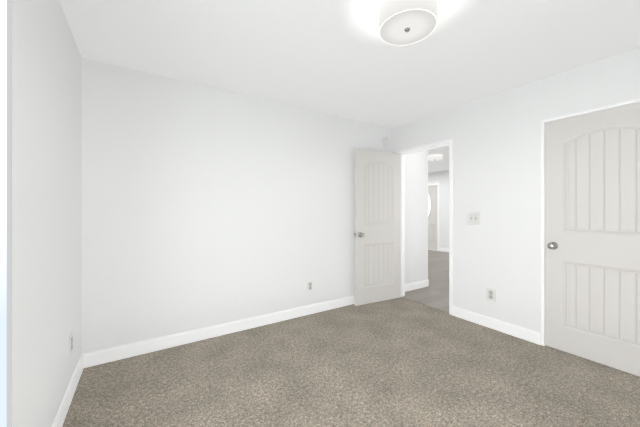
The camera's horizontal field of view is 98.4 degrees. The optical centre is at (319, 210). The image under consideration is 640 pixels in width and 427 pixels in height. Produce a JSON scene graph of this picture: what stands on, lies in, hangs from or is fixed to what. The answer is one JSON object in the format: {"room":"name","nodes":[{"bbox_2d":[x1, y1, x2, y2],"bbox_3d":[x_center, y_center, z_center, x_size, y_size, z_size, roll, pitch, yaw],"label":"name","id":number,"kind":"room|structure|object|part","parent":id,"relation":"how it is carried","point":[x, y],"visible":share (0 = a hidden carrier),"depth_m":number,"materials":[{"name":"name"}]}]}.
{"room":"empty bedroom","nodes":[
{"label":"empty bedroom","id":0,"kind":"room"},
{"bbox_2d":[12,0,81,426],"bbox_3d":[-0.959,0.017,0.646,0.120,2.440,3.550,0,0,-33],"label":"wall","id":1,"kind":"structure","parent":0,"point":[46,188],"depth_m":1.34,"materials":[{"name":"paint"}]},
{"bbox_2d":[0,0,6,426],"bbox_3d":[-0.820,0.022,0.462,0.063,1.830,1.230,0,0,-33],"label":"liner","id":2,"kind":"object","parent":1,"relation":"attached to","point":[3,213],"visible":1,"depth_m":0.99,"materials":[{"name":"white"}]},
{"bbox_2d":[7,0,11,426],"bbox_3d":[-0.789,0.022,0.482,0.012,1.830,1.230,0,0,-33],"label":"window","id":3,"kind":"structure","parent":1,"relation":"attached to","point":[9,213],"depth_m":0.99,"materials":[{"name":"white"}]},
{"bbox_2d":[52,354,83,426],"bbox_3d":[-0.903,1.183,0.682,0.013,0.108,3.550,0,0,-33],"label":"baseboard","id":4,"kind":"structure","parent":1,"relation":"attached to","point":[59,419],"depth_m":1.74,"materials":[{"name":"white paint"}]},
{"bbox_2d":[69,331,72,356],"bbox_3d":[-1.650,0.882,1.832,0.008,0.134,0.092,0,0,-33],"label":"electrical outlet","id":5,"kind":"object","parent":1,"relation":"attached to","point":[70,343],"visible":1,"depth_m":1.81,"materials":[{"name":"white plastic"}]},
{"bbox_2d":[82,58,427,353],"bbox_3d":[-0.134,0.017,3.365,4.460,2.440,0.120,0,0,-33],"label":"wall","id":6,"kind":"structure","parent":0,"point":[203,206],"depth_m":2.68,"materials":[{"name":"paint"}]},
{"bbox_2d":[84,295,354,367],"bbox_3d":[-0.386,1.183,3.106,3.455,0.108,0.040,0,0,-33],"label":"baseboard","id":7,"kind":"structure","parent":6,"relation":"attached to","point":[90,359],"depth_m":2.64,"materials":[{"name":"white paint"}]},
{"bbox_2d":[307,280,312,291],"bbox_3d":[-0.117,0.902,3.299,0.092,0.134,0.008,0,0,-33],"label":"electrical outlet","id":8,"kind":"object","parent":6,"relation":"attached to","point":[309,285],"visible":1,"depth_m":3.29,"materials":[{"name":"white plastic"}]},
{"bbox_2d":[382,137,388,146],"bbox_3d":[0.951,-0.988,3.971,0.132,0.132,0.039,0,0,-33],"label":"smoke detector","id":9,"kind":"object","parent":6,"relation":"attached to","point":[385,141],"visible":0.98,"depth_m":3.95,"materials":[{"name":"white plastic"}]},
{"bbox_2d":[405,279,428,291],"bbox_3d":[1.460,1.183,4.316,0.720,0.108,0.013,0,0,-33],"label":"baseboard","id":10,"kind":"structure","parent":6,"relation":"attached to","point":[416,285],"depth_m":4.35,"materials":[{"name":"white paint"}]},
{"bbox_2d":[59,0,639,172],"bbox_3d":[1.162,-1.263,5.007,8.420,0.120,8.810,0,0,-33],"label":"ceiling","id":11,"kind":"structure","parent":0,"point":[339,58],"depth_m":2.04,"materials":[{"name":"paint"}]},
{"bbox_2d":[379,0,437,45],"bbox_3d":[0.511,-1.123,1.614,0.328,0.160,0.328,0,0,-33],"label":"ceiling light","id":12,"kind":"object","parent":11,"relation":"attached to","point":[404,22],"visible":1,"depth_m":1.56,"materials":[{"name":"white glass"}]},
{"bbox_2d":[428,154,442,160],"bbox_3d":[2.470,-1.135,5.931,0.304,0.136,0.304,0,0,-33],"label":"light","id":13,"kind":"object","parent":11,"relation":"attached to","point":[435,157],"visible":0.92,"depth_m":5.82,"materials":[{"name":"white"}]},
{"bbox_2d":[428,158,442,160],"bbox_3d":[2.470,-1.091,5.931,0.291,0.006,0.291,0,0,-33],"label":"diffuser","id":14,"kind":"object","parent":13,"relation":"attached to","point":[429,159],"depth_m":5.89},
{"bbox_2d":[62,297,639,426],"bbox_3d":[0.899,1.287,1.847,4.305,0.100,3.550,0,0,-33],"label":"floor","id":15,"kind":"structure","parent":0,"point":[400,362],"depth_m":2.01,"materials":[{"name":"beige carpet"}]},
{"bbox_2d":[402,249,448,312],"bbox_3d":[1.917,1.287,6.966,4.525,0.100,6.100,0,0,-33],"label":"floor","id":16,"kind":"structure","parent":0,"point":[434,294],"depth_m":4.43,"materials":[{"name":"laminate"}]},
{"bbox_2d":[428,170,448,248],"bbox_3d":[3.866,0.017,8.228,0.120,2.440,6.100,0,0,-33],"label":"wall","id":17,"kind":"structure","parent":0,"point":[442,177],"depth_m":8.33,"materials":[{"name":"paint"}]},
{"bbox_2d":[428,185,436,249],"bbox_3d":[3.404,0.214,8.894,0.185,2.030,0.911,0,0,-33],"label":"front door","id":18,"kind":"structure","parent":17,"relation":"in","point":[432,217],"depth_m":8.66,"materials":[{"name":"paint"}]},
{"bbox_2d":[428,182,439,250],"bbox_3d":[3.368,0.177,8.870,0.020,2.120,1.058,0,0,-33],"label":"door frame","id":19,"kind":"structure","parent":17,"relation":"attached to","point":[438,213],"depth_m":8.45,"materials":[{"name":"white paint"}]},
{"bbox_2d":[440,248,448,251],"bbox_3d":[4.555,1.183,7.041,0.013,0.108,3.300,0,0,-33],"label":"baseboard","id":20,"kind":"structure","parent":17,"relation":"attached to","point":[441,249],"depth_m":8.29,"materials":[{"name":"white paint"}]},
{"bbox_2d":[392,48,639,332],"bbox_3d":[2.068,0.017,2.604,0.120,2.440,3.550,0,0,-33],"label":"wall","id":21,"kind":"structure","parent":0,"point":[497,161],"depth_m":2.78,"materials":[{"name":"paint"}]},
{"bbox_2d":[354,148,400,305],"bbox_3d":[0.793,0.214,3.740,0.763,2.029,0.176,0,0,-27],"label":"entry door","id":22,"kind":"structure","parent":21,"relation":"in","point":[377,234],"depth_m":3.72,"materials":[{"name":"paint"}]},
{"bbox_3d":[0.497,0.314,3.587,0.096,0.065,0.176,0,0,-27],"label":"knob","id":23,"kind":"part","parent":22,"relation":"part of","materials":[{"name":"silver metal"}]},
{"bbox_2d":[396,138,452,314],"bbox_3d":[1.388,0.190,3.654,0.140,2.094,0.866,0,0,-33],"label":"door frame","id":24,"kind":"structure","parent":21,"relation":"attached to","point":[450,141],"depth_m":3.47,"materials":[{"name":"white paint"}]},
{"bbox_2d":[467,212,479,224],"bbox_3d":[1.694,0.089,3.053,0.021,0.140,0.144,0,0,-33],"label":"switch plate","id":25,"kind":"object","parent":21,"relation":"attached to","point":[473,218],"visible":1,"depth_m":3.05,"materials":[{"name":"white plastic"}]},
{"bbox_2d":[486,287,495,301],"bbox_3d":[1.797,0.887,2.904,0.008,0.134,0.092,0,0,-33],"label":"electrical outlet","id":26,"kind":"object","parent":21,"relation":"attached to","point":[490,294],"visible":1,"depth_m":2.90,"materials":[{"name":"white plastic"}]},
{"bbox_2d":[453,306,540,344],"bbox_3d":[1.800,1.183,2.896,0.013,0.108,0.854,0,0,-33],"label":"baseboard","id":27,"kind":"structure","parent":21,"relation":"attached to","point":[517,331],"depth_m":2.83,"materials":[{"name":"white paint"}]},
{"bbox_2d":[541,98,639,376],"bbox_3d":[2.283,0.203,2.214,0.194,2.069,0.816,0,0,-33],"label":"closet door","id":28,"kind":"structure","parent":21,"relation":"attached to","point":[544,194],"depth_m":2.26,"materials":[{"name":"white paint"}]},
{"bbox_3d":[2.093,0.314,2.490,0.176,0.065,0.096,0,0,-33],"label":"knob","id":29,"kind":"part","parent":28,"relation":"part of","materials":[{"name":"silver metal"}]}
]}

